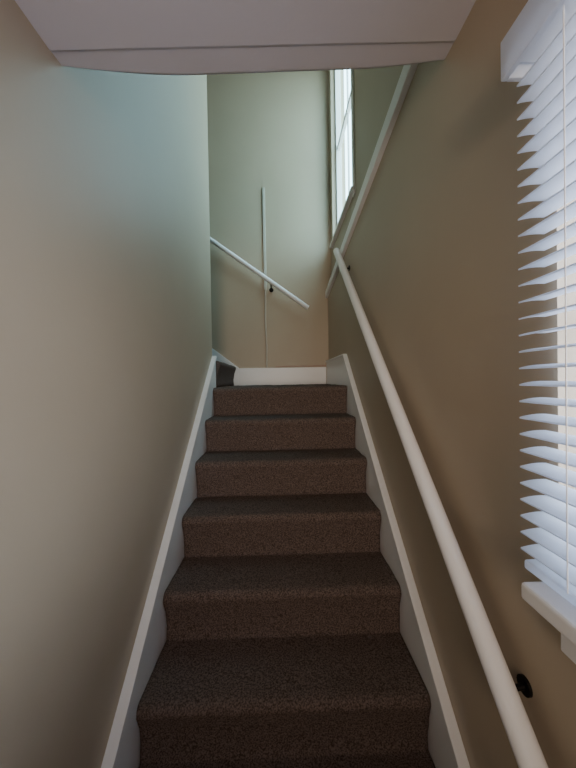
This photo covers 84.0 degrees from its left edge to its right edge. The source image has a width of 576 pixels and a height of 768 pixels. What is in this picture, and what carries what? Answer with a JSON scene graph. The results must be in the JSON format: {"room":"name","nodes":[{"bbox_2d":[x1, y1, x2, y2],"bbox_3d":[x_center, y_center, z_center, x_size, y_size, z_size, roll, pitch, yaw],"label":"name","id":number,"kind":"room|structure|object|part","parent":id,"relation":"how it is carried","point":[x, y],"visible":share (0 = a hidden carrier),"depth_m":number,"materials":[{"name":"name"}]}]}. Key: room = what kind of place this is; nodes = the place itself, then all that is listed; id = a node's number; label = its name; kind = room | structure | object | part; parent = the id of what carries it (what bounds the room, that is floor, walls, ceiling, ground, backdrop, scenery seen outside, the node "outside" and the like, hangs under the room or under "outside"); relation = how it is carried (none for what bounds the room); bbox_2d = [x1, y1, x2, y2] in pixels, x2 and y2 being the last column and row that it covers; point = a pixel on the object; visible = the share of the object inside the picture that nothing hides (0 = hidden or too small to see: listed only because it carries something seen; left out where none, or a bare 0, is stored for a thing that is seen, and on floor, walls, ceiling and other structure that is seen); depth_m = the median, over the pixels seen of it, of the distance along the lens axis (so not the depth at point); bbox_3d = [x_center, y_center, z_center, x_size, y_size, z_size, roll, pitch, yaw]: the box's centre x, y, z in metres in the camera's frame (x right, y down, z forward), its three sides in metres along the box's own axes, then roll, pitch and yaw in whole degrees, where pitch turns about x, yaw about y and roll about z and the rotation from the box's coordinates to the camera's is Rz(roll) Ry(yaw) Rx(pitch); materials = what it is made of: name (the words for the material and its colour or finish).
{"room":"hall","nodes":[
{"label":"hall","id":0,"kind":"room"},
{"bbox_2d":[0,0,211,767],"bbox_3d":[-0.568,-0.890,0.047,0.110,5.001,4.540,-1,1,-1],"label":"wall","id":1,"kind":"structure","parent":0,"point":[106,321],"depth_m":0.81,"materials":[{"name":"beige paint"}]},
{"bbox_2d":[101,356,216,767],"bbox_3d":[-0.494,0.702,1.227,0.032,1.786,2.219,-1,1,-1],"label":"baseboard","id":2,"kind":"structure","parent":1,"relation":"attached to","point":[122,750],"depth_m":1.18,"materials":[{"name":"white paint"}]},
{"bbox_2d":[15,0,475,74],"bbox_3d":[0.011,-0.991,-0.646,1.021,0.527,3.132,-1,1,-1],"label":"ceiling","id":3,"kind":"structure","parent":0,"point":[151,37],"depth_m":0.75,"materials":[{"name":"white paint"}]},
{"bbox_2d":[207,70,330,387],"bbox_3d":[-0.950,-0.923,3.239,3.075,5.001,0.100,-1,1,-1],"label":"wall","id":4,"kind":"structure","parent":0,"point":[270,131],"depth_m":3.20,"materials":[{"name":"beige paint"}]},
{"bbox_2d":[212,348,238,385],"bbox_3d":[-1.444,-0.781,3.170,1.880,1.624,0.021,-1,1,-1],"label":"trim","id":5,"kind":"structure","parent":4,"relation":"attached to","point":[220,358],"depth_m":3.18,"materials":[{"name":"white paint"}]},
{"bbox_2d":[210,237,308,308],"bbox_3d":[-0.905,-1.508,3.135,2.206,1.594,0.098,-1,1,-1],"label":"handrail","id":6,"kind":"object","parent":4,"relation":"attached to","point":[271,282],"visible":0.52,"depth_m":3.11,"materials":[{"name":"white paint"}]},
{"bbox_2d":[262,187,267,367],"bbox_3d":[-0.229,-1.060,3.197,0.027,1.790,0.016,-1,1,-1],"label":"cord cover","id":7,"kind":"object","parent":4,"relation":"attached to","point":[263,188],"visible":1,"depth_m":3.19,"materials":[{"name":"beige paint"}]},
{"bbox_3d":[-0.222,-0.560,3.204,0.024,0.790,0.016,-1,1,-1],"label":"cord","id":8,"kind":"part","parent":7,"relation":"part of","materials":[{"name":"beige paint"}]},
{"bbox_2d":[239,367,325,385],"bbox_3d":[-0.054,-0.073,3.209,0.875,0.180,0.020,-1,1,-1],"label":"baseboard","id":9,"kind":"structure","parent":4,"relation":"attached to","point":[296,375],"depth_m":3.20,"materials":[{"name":"white paint"}]},
{"bbox_2d":[276,365,325,366],"bbox_3d":[0.129,-0.180,3.218,0.505,0.011,0.008,-1,1,-1],"label":"trim caulk seam","id":10,"kind":"structure","parent":4,"relation":"attached to","point":[314,365],"depth_m":3.21,"materials":[{"name":"beige"}]},
{"bbox_2d":[328,65,403,273],"bbox_3d":[0.563,-0.916,0.512,0.130,5.001,5.420,-1,1,-1],"label":"wall","id":11,"kind":"structure","parent":0,"point":[374,88],"depth_m":2.01,"materials":[{"name":"beige paint"}]},
{"bbox_2d":[330,69,355,247],"bbox_3d":[0.458,-2.240,2.624,0.120,1.900,0.960,-1,1,-1],"label":"window","id":12,"kind":"structure","parent":11,"relation":"in","point":[337,72],"depth_m":3.04,"materials":[{"name":"white glass"}]},
{"bbox_3d":[0.493,-2.241,2.635,0.050,1.800,0.880,-1,1,-1],"label":"frame","id":13,"kind":"part","parent":12,"relation":"part of","materials":[{"name":"white paint"}]},
{"bbox_2d":[337,91,350,149],"bbox_3d":[0.493,-2.241,2.635,0.030,0.040,0.820,-1,1,-1],"label":"meeting rail","id":14,"kind":"object","parent":12,"relation":"attached to","point":[348,109],"depth_m":2.75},
{"bbox_2d":[346,70,349,192],"bbox_3d":[0.494,-2.241,2.635,0.012,1.740,0.020,-1,1,-1],"label":"muntin","id":15,"kind":"object","parent":12,"relation":"attached to","point":[346,70],"depth_m":2.63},
{"bbox_2d":[328,0,575,767],"bbox_3d":[0.497,0.193,0.523,0.040,2.785,5.420,-1,1,-1],"label":"wall","id":16,"kind":"structure","parent":0,"point":[435,262],"depth_m":0.82,"materials":[{"name":"beige paint"}]},
{"bbox_2d":[325,64,417,297],"bbox_3d":[0.432,-1.027,1.983,0.064,0.358,2.470,-1,1,-1],"label":"trim","id":17,"kind":"structure","parent":16,"relation":"attached to","point":[408,71],"depth_m":1.46,"materials":[{"name":"white paint"}]},
{"bbox_2d":[326,354,469,767],"bbox_3d":[0.444,0.679,1.688,0.032,1.787,3.100,-1,1,-1],"label":"baseboard","id":18,"kind":"structure","parent":16,"relation":"attached to","point":[446,748],"depth_m":1.21,"materials":[{"name":"white paint"}]},
{"bbox_2d":[333,248,548,767],"bbox_3d":[0.409,-0.155,1.453,0.084,1.664,1.861,-1,1,-1],"label":"handrail","id":19,"kind":"object","parent":16,"relation":"attached to","point":[526,749],"visible":1,"depth_m":0.74,"materials":[{"name":"white paint"}]},
{"bbox_3d":[0.449,0.604,0.647,0.067,0.037,0.012,-1,1,-1],"label":"bracket arm","id":20,"kind":"part","parent":19,"relation":"part of","materials":[{"name":"black metal"}]},
{"bbox_3d":[0.479,0.611,0.648,0.006,0.036,0.036,-1,1,-1],"label":"bracket plate","id":21,"kind":"part","parent":19,"relation":"part of","materials":[{"name":"black metal"}]},
{"bbox_2d":[500,0,575,606],"bbox_3d":[0.435,-0.136,0.086,0.091,0.945,0.995,-1,1,-1],"label":"window blind","id":22,"kind":"object","parent":16,"relation":"attached to","point":[538,50],"visible":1,"depth_m":0.52,"materials":[{"name":"white plastic"}]},
{"bbox_3d":[0.456,0.327,0.095,0.045,0.017,0.962,-1,1,-1],"label":"rail","id":23,"kind":"part","parent":22,"relation":"part of","materials":[{"name":"white plastic"}]},
{"bbox_3d":[0.415,-0.123,0.478,0.002,0.880,0.002,-1,1,-1],"label":"ladder cord","id":24,"kind":"part","parent":22,"relation":"part of","materials":[{"name":"white fabric"}]},
{"bbox_2d":[521,581,575,645],"bbox_3d":[0.503,0.354,0.056,0.195,0.030,0.982,-1,1,-1],"label":"window sill","id":25,"kind":"structure","parent":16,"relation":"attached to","point":[559,612],"depth_m":0.49,"materials":[{"name":"white paint"}]},
{"bbox_2d":[561,634,575,663],"bbox_3d":[0.477,0.410,0.065,0.027,0.082,0.940,-1,1,-1],"label":"apron","id":26,"kind":"object","parent":16,"relation":"attached to","point":[569,649],"visible":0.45,"depth_m":0.52,"materials":[{"name":"white paint"}]},
{"bbox_3d":[0.042,1.644,0.531,1.261,0.100,5.620,-1,1,-1],"label":"floor","id":27,"kind":"structure","parent":0,"visible":0},
{"bbox_2d":[136,384,435,767],"bbox_3d":[-0.032,0.799,1.871,0.929,1.559,2.715,-1,1,-1],"label":"carpeted staircase","id":28,"kind":"structure","parent":27,"relation":"on","point":[284,647],"depth_m":1.27,"materials":[{"name":"brown carpet"}]},
{"bbox_2d":[216,361,235,386],"bbox_3d":[-1.468,-0.548,2.741,1.915,1.170,0.838,-1,1,-1],"label":"carpeted staircase","id":29,"kind":"structure","parent":28,"relation":"on","point":[225,372],"depth_m":2.62,"materials":[{"name":"brown carpet"}]}
]}

